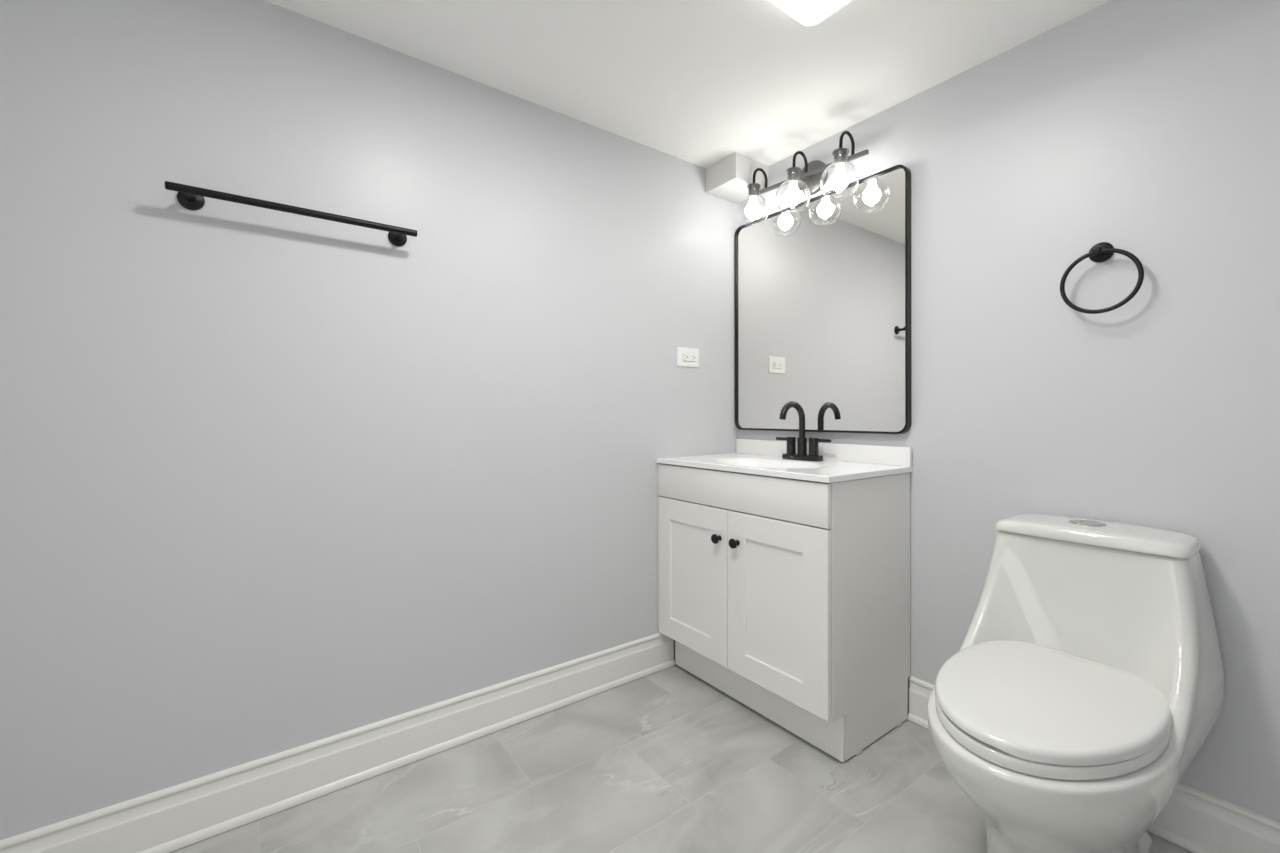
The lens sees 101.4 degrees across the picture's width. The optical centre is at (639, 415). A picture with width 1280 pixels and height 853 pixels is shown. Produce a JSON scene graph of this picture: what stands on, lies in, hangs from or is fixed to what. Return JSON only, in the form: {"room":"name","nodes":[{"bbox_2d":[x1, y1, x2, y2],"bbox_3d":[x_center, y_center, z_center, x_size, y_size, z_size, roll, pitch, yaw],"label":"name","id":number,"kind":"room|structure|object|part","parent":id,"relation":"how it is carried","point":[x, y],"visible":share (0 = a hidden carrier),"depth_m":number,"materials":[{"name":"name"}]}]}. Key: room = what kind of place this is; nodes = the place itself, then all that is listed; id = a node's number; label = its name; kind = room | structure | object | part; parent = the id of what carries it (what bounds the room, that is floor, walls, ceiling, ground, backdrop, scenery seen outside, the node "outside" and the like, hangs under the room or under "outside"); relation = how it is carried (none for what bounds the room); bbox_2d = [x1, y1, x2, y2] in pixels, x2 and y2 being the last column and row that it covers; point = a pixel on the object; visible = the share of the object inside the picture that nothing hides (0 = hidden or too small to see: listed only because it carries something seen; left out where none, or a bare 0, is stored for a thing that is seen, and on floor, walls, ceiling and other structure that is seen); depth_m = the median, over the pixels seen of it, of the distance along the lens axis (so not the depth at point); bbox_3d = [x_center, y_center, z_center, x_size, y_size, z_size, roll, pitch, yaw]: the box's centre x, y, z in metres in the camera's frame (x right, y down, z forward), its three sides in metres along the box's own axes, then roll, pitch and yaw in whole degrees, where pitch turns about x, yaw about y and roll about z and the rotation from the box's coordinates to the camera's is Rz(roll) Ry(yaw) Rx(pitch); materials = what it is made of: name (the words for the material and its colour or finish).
{"room":"bathroom","nodes":[
{"label":"bathroom","id":0,"kind":"room"},
{"bbox_2d":[0,0,738,839],"bbox_3d":[-0.687,-0.024,1.615,2.950,2.089,0.100,0,0,-36],"label":"wall","id":1,"kind":"structure","parent":0,"point":[272,482],"depth_m":1.39,"materials":[{"name":"paint"}]},
{"bbox_2d":[165,181,417,246],"bbox_3d":[-0.874,-0.520,1.366,0.538,0.052,0.079,0,0,-36],"label":"towel bar","id":2,"kind":"object","parent":1,"relation":"attached to","point":[189,197],"visible":1,"depth_m":1.29,"materials":[{"name":"black metal"}]},
{"bbox_3d":[-1.059,-0.520,1.231,0.019,0.019,0.054,0,0,-36],"label":"post","id":3,"kind":"part","parent":2,"relation":"part of","materials":[{"name":"black metal"}]},
{"bbox_3d":[-0.688,-0.521,1.504,0.019,0.019,0.054,0,0,-36],"label":"post","id":4,"kind":"part","parent":2,"relation":"part of","materials":[{"name":"black metal"}]},
{"bbox_2d":[0,633,674,852],"bbox_3d":[-0.810,0.949,1.448,2.352,0.140,0.023,0,0,-36],"label":"baseboard","id":5,"kind":"structure","parent":1,"relation":"attached to","point":[169,819],"depth_m":1.42,"materials":[{"name":"wood"}]},
{"bbox_2d":[677,347,698,367],"bbox_3d":[0.205,-0.244,2.204,0.121,0.080,0.010,0,0,-36],"label":"wall outlet","id":6,"kind":"object","parent":1,"relation":"attached to","point":[686,357],"visible":1,"depth_m":2.20,"materials":[{"name":"plastic"}]},
{"bbox_2d":[683,353,694,361],"bbox_3d":[0.206,-0.244,2.203,0.065,0.031,0.008,0,0,-36],"label":"receptacle","id":7,"kind":"object","parent":6,"relation":"attached to","point":[687,357],"depth_m":2.20,"materials":[{"name":"plastic"}]},
{"bbox_2d":[706,152,768,203],"bbox_3d":[0.419,-1.017,2.258,0.205,0.105,0.178,0,0,-36],"label":"soffit","id":8,"kind":"object","parent":1,"relation":"attached to","point":[728,178],"depth_m":2.20,"materials":[{"name":"paint"}]},
{"bbox_2d":[169,664,1192,852],"bbox_3d":[0.070,1.070,0.589,2.950,0.100,2.650,0,0,-36],"label":"floor","id":9,"kind":"structure","parent":0,"point":[666,760],"depth_m":1.41,"materials":[{"name":"tile"}]},
{"bbox_2d":[658,464,909,761],"bbox_3d":[0.479,0.603,1.926,0.497,0.820,0.777,0,0,-36],"label":"vanity cabinet","id":10,"kind":"object","parent":9,"relation":"on","point":[789,598],"visible":0.98,"depth_m":1.67,"materials":[{"name":"paint"}]},
{"bbox_3d":[0.193,0.599,1.961,0.018,0.544,0.380,0,0,-36],"label":"door","id":11,"kind":"part","parent":10,"relation":"part of","materials":[{"name":"paint"}]},
{"bbox_3d":[0.266,0.428,1.821,0.031,0.034,0.034,0,0,-36],"label":"knob","id":12,"kind":"part","parent":10,"relation":"part of","materials":[{"name":"black metal"}]},
{"bbox_3d":[0.316,0.428,1.753,0.031,0.034,0.034,0,0,-36],"label":"knob","id":13,"kind":"part","parent":10,"relation":"part of","materials":[{"name":"black metal"}]},
{"bbox_3d":[0.310,0.259,1.802,0.018,0.128,0.775,0,0,-36],"label":"drawer","id":14,"kind":"part","parent":10,"relation":"part of","materials":[{"name":"paint"}]},
{"bbox_3d":[0.329,0.209,1.816,0.017,0.032,0.745,0,0,-36],"label":"rail","id":15,"kind":"part","parent":10,"relation":"part of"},
{"bbox_3d":[0.327,0.335,1.815,0.017,0.060,0.745,0,0,-36],"label":"rail","id":16,"kind":"part","parent":10,"relation":"part of","materials":[{"name":"white wood"}]},
{"bbox_3d":[0.424,0.599,1.648,0.018,0.544,0.392,0,0,-36],"label":"door","id":17,"kind":"part","parent":10,"relation":"part of","materials":[{"name":"paint"}]},
{"bbox_2d":[657,439,912,482],"bbox_3d":[0.491,0.202,1.932,0.476,0.189,0.785,0,0,-36],"label":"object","id":18,"kind":"structure","parent":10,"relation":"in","point":[841,462],"depth_m":1.88,"materials":[{"name":"stone"}]},
{"bbox_2d":[657,453,912,482],"bbox_3d":[0.491,0.234,1.932,0.476,0.124,0.784,0,0,-36],"label":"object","id":19,"kind":"structure","parent":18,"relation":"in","point":[832,469],"depth_m":1.82,"materials":[{"name":"stone"}]},
{"bbox_2d":[776,401,830,460],"bbox_3d":[0.621,0.059,2.019,0.186,0.225,0.186,0,0,7],"label":"faucet","id":20,"kind":"object","parent":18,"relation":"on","point":[813,455],"visible":1,"depth_m":2.00,"materials":[{"name":"black metal"}]},
{"bbox_3d":[0.570,0.094,2.093,0.013,0.012,0.060,0,0,-36],"label":"lever","id":21,"kind":"part","parent":20,"relation":"part of","materials":[{"name":"black metal"}]},
{"bbox_3d":[0.594,0.118,2.059,0.035,0.066,0.035,0,0,-36],"label":"handle","id":22,"kind":"part","parent":20,"relation":"part of","materials":[{"name":"black metal"}]},
{"bbox_3d":[0.577,0.017,1.983,0.141,0.141,0.024,0,0,-36],"label":"spout","id":23,"kind":"part","parent":20,"relation":"part of","materials":[{"name":"black metal"}]},
{"bbox_3d":[0.625,0.119,2.018,0.036,0.066,0.036,0,0,-36],"label":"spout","id":24,"kind":"part","parent":20,"relation":"part of","materials":[{"name":"black metal"}]},
{"bbox_3d":[0.625,0.161,2.018,0.054,0.020,0.161,0,0,-36],"label":"plate","id":25,"kind":"part","parent":20,"relation":"part of","materials":[{"name":"black metal"}]},
{"bbox_3d":[0.655,0.118,1.977,0.035,0.066,0.035,0,0,-36],"label":"handle","id":26,"kind":"part","parent":20,"relation":"part of","materials":[{"name":"black metal"}]},
{"bbox_3d":[0.680,0.094,1.943,0.013,0.012,0.060,0,0,-36],"label":"lever","id":27,"kind":"part","parent":20,"relation":"part of","materials":[{"name":"black metal"}]},
{"bbox_3d":[0.725,0.603,1.635,0.446,0.820,0.015,0,0,-36],"label":"panel","id":28,"kind":"part","parent":10,"relation":"part of","materials":[{"name":"paint"}]},
{"bbox_2d":[927,513,1223,852],"bbox_3d":[0.905,0.644,1.149,0.722,0.750,0.441,0,0,-36],"label":"toilet","id":29,"kind":"object","parent":9,"relation":"on","point":[1085,679],"visible":1,"depth_m":1.10,"materials":[{"name":"ceramic"}]},
{"bbox_3d":[0.840,0.611,1.100,0.532,0.023,0.369,0,0,-36],"label":"seat","id":30,"kind":"part","parent":29,"relation":"part of","materials":[{"name":"plastic"}]},
{"bbox_3d":[0.840,0.585,1.100,0.532,0.026,0.369,0,0,-36],"label":"seat lid","id":31,"kind":"part","parent":29,"relation":"part of","materials":[{"name":"plastic"}]},
{"bbox_3d":[1.123,0.288,1.309,0.182,0.036,0.372,0,0,-36],"label":"tank lid","id":32,"kind":"part","parent":29,"relation":"part of","materials":[{"name":"ceramic"}]},
{"bbox_2d":[265,0,1110,168],"bbox_3d":[0.068,-1.119,0.589,2.950,0.100,2.650,0,0,-36],"label":"ceiling","id":33,"kind":"structure","parent":0,"point":[701,83],"depth_m":1.54,"materials":[{"name":"paint"}]},
{"bbox_2d":[769,0,850,25],"bbox_3d":[0.413,-1.036,1.143,0.356,0.067,0.356,0,0,-36],"label":"ceiling light","id":34,"kind":"object","parent":33,"relation":"attached to","point":[807,12],"visible":1,"depth_m":1.30,"materials":[{"name":"white plastic"}]},
{"bbox_2d":[738,0,1279,821],"bbox_3d":[1.217,-0.026,1.434,0.100,2.089,2.450,0,0,-36],"label":"wall","id":35,"kind":"structure","parent":0,"point":[1149,130],"depth_m":1.36,"materials":[{"name":"paint"}]},
{"bbox_2d":[737,131,868,223],"bbox_3d":[0.607,-0.898,2.016,0.190,0.253,0.524,0,0,-36],"label":"vanity light","id":36,"kind":"object","parent":35,"relation":"attached to","point":[812,178],"visible":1,"depth_m":1.99,"materials":[{"name":"glass"}]},
{"bbox_3d":[0.466,-0.866,2.157,0.129,0.146,0.129,0,3,-36],"label":"lamp shade","id":37,"kind":"part","parent":36,"relation":"part of","materials":[{"name":"clear glass"}]},
{"bbox_3d":[0.466,-0.854,2.157,0.064,0.086,0.064,0,3,-36],"label":"bulb","id":38,"kind":"part","parent":36,"relation":"part of","materials":[{"name":"white glass"}]},
{"bbox_3d":[0.499,-0.984,2.174,0.086,0.082,0.011,0,3,-36],"label":"arm","id":39,"kind":"part","parent":36,"relation":"part of","materials":[{"name":"black metal"}]},
{"bbox_3d":[0.583,-0.857,1.997,0.129,0.146,0.129,0,3,-36],"label":"lamp shade","id":40,"kind":"part","parent":36,"relation":"part of","materials":[{"name":"clear glass"}]},
{"bbox_3d":[0.583,-0.844,1.998,0.064,0.086,0.064,0,3,-36],"label":"bulb","id":41,"kind":"part","parent":36,"relation":"part of","materials":[{"name":"white glass"}]},
{"bbox_3d":[0.617,-0.974,2.015,0.086,0.082,0.011,0,3,-36],"label":"arm","id":42,"kind":"part","parent":36,"relation":"part of","materials":[{"name":"black metal"}]},
{"bbox_3d":[0.701,-0.847,1.838,0.129,0.146,0.129,0,3,-36],"label":"lamp shade","id":43,"kind":"part","parent":36,"relation":"part of","materials":[{"name":"clear glass"}]},
{"bbox_3d":[0.700,-0.834,1.839,0.064,0.086,0.064,0,3,-36],"label":"bulb","id":44,"kind":"part","parent":36,"relation":"part of","materials":[{"name":"white glass"}]},
{"bbox_3d":[0.734,-0.964,1.856,0.086,0.082,0.011,0,3,-36],"label":"arm","id":45,"kind":"part","parent":36,"relation":"part of","materials":[{"name":"black metal"}]},
{"bbox_2d":[735,165,910,433],"bbox_3d":[0.670,-0.391,2.065,0.029,0.910,0.778,0,0,-36],"label":"wall mirror","id":46,"kind":"object","parent":35,"relation":"attached to","point":[823,289],"visible":0.99,"depth_m":2.00,"materials":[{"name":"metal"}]},
{"bbox_2d":[736,439,912,466],"bbox_3d":[0.676,0.139,2.068,0.018,0.065,0.783,0,0,-36],"label":"backsplash","id":47,"kind":"structure","parent":35,"relation":"attached to","point":[872,454],"depth_m":1.93,"materials":[{"name":"stone"}]},
{"bbox_2d":[908,676,1279,852],"bbox_3d":[1.399,0.947,1.084,0.023,0.140,1.671,0,0,-36],"label":"baseboard","id":48,"kind":"structure","parent":35,"relation":"attached to","point":[1192,819],"depth_m":1.21,"materials":[{"name":"wood"}]},
{"bbox_2d":[1060,242,1143,313],"bbox_3d":[1.185,-0.355,1.344,0.056,0.192,0.165,0,0,-36],"label":"towel ring","id":49,"kind":"object","parent":35,"relation":"attached to","point":[1103,251],"visible":1,"depth_m":1.34,"materials":[{"name":"black metal"}]},
{"bbox_3d":[1.177,-0.425,1.347,0.040,0.022,0.022,0,0,-36],"label":"post","id":50,"kind":"part","parent":49,"relation":"part of","materials":[{"name":"black metal"}]}
]}

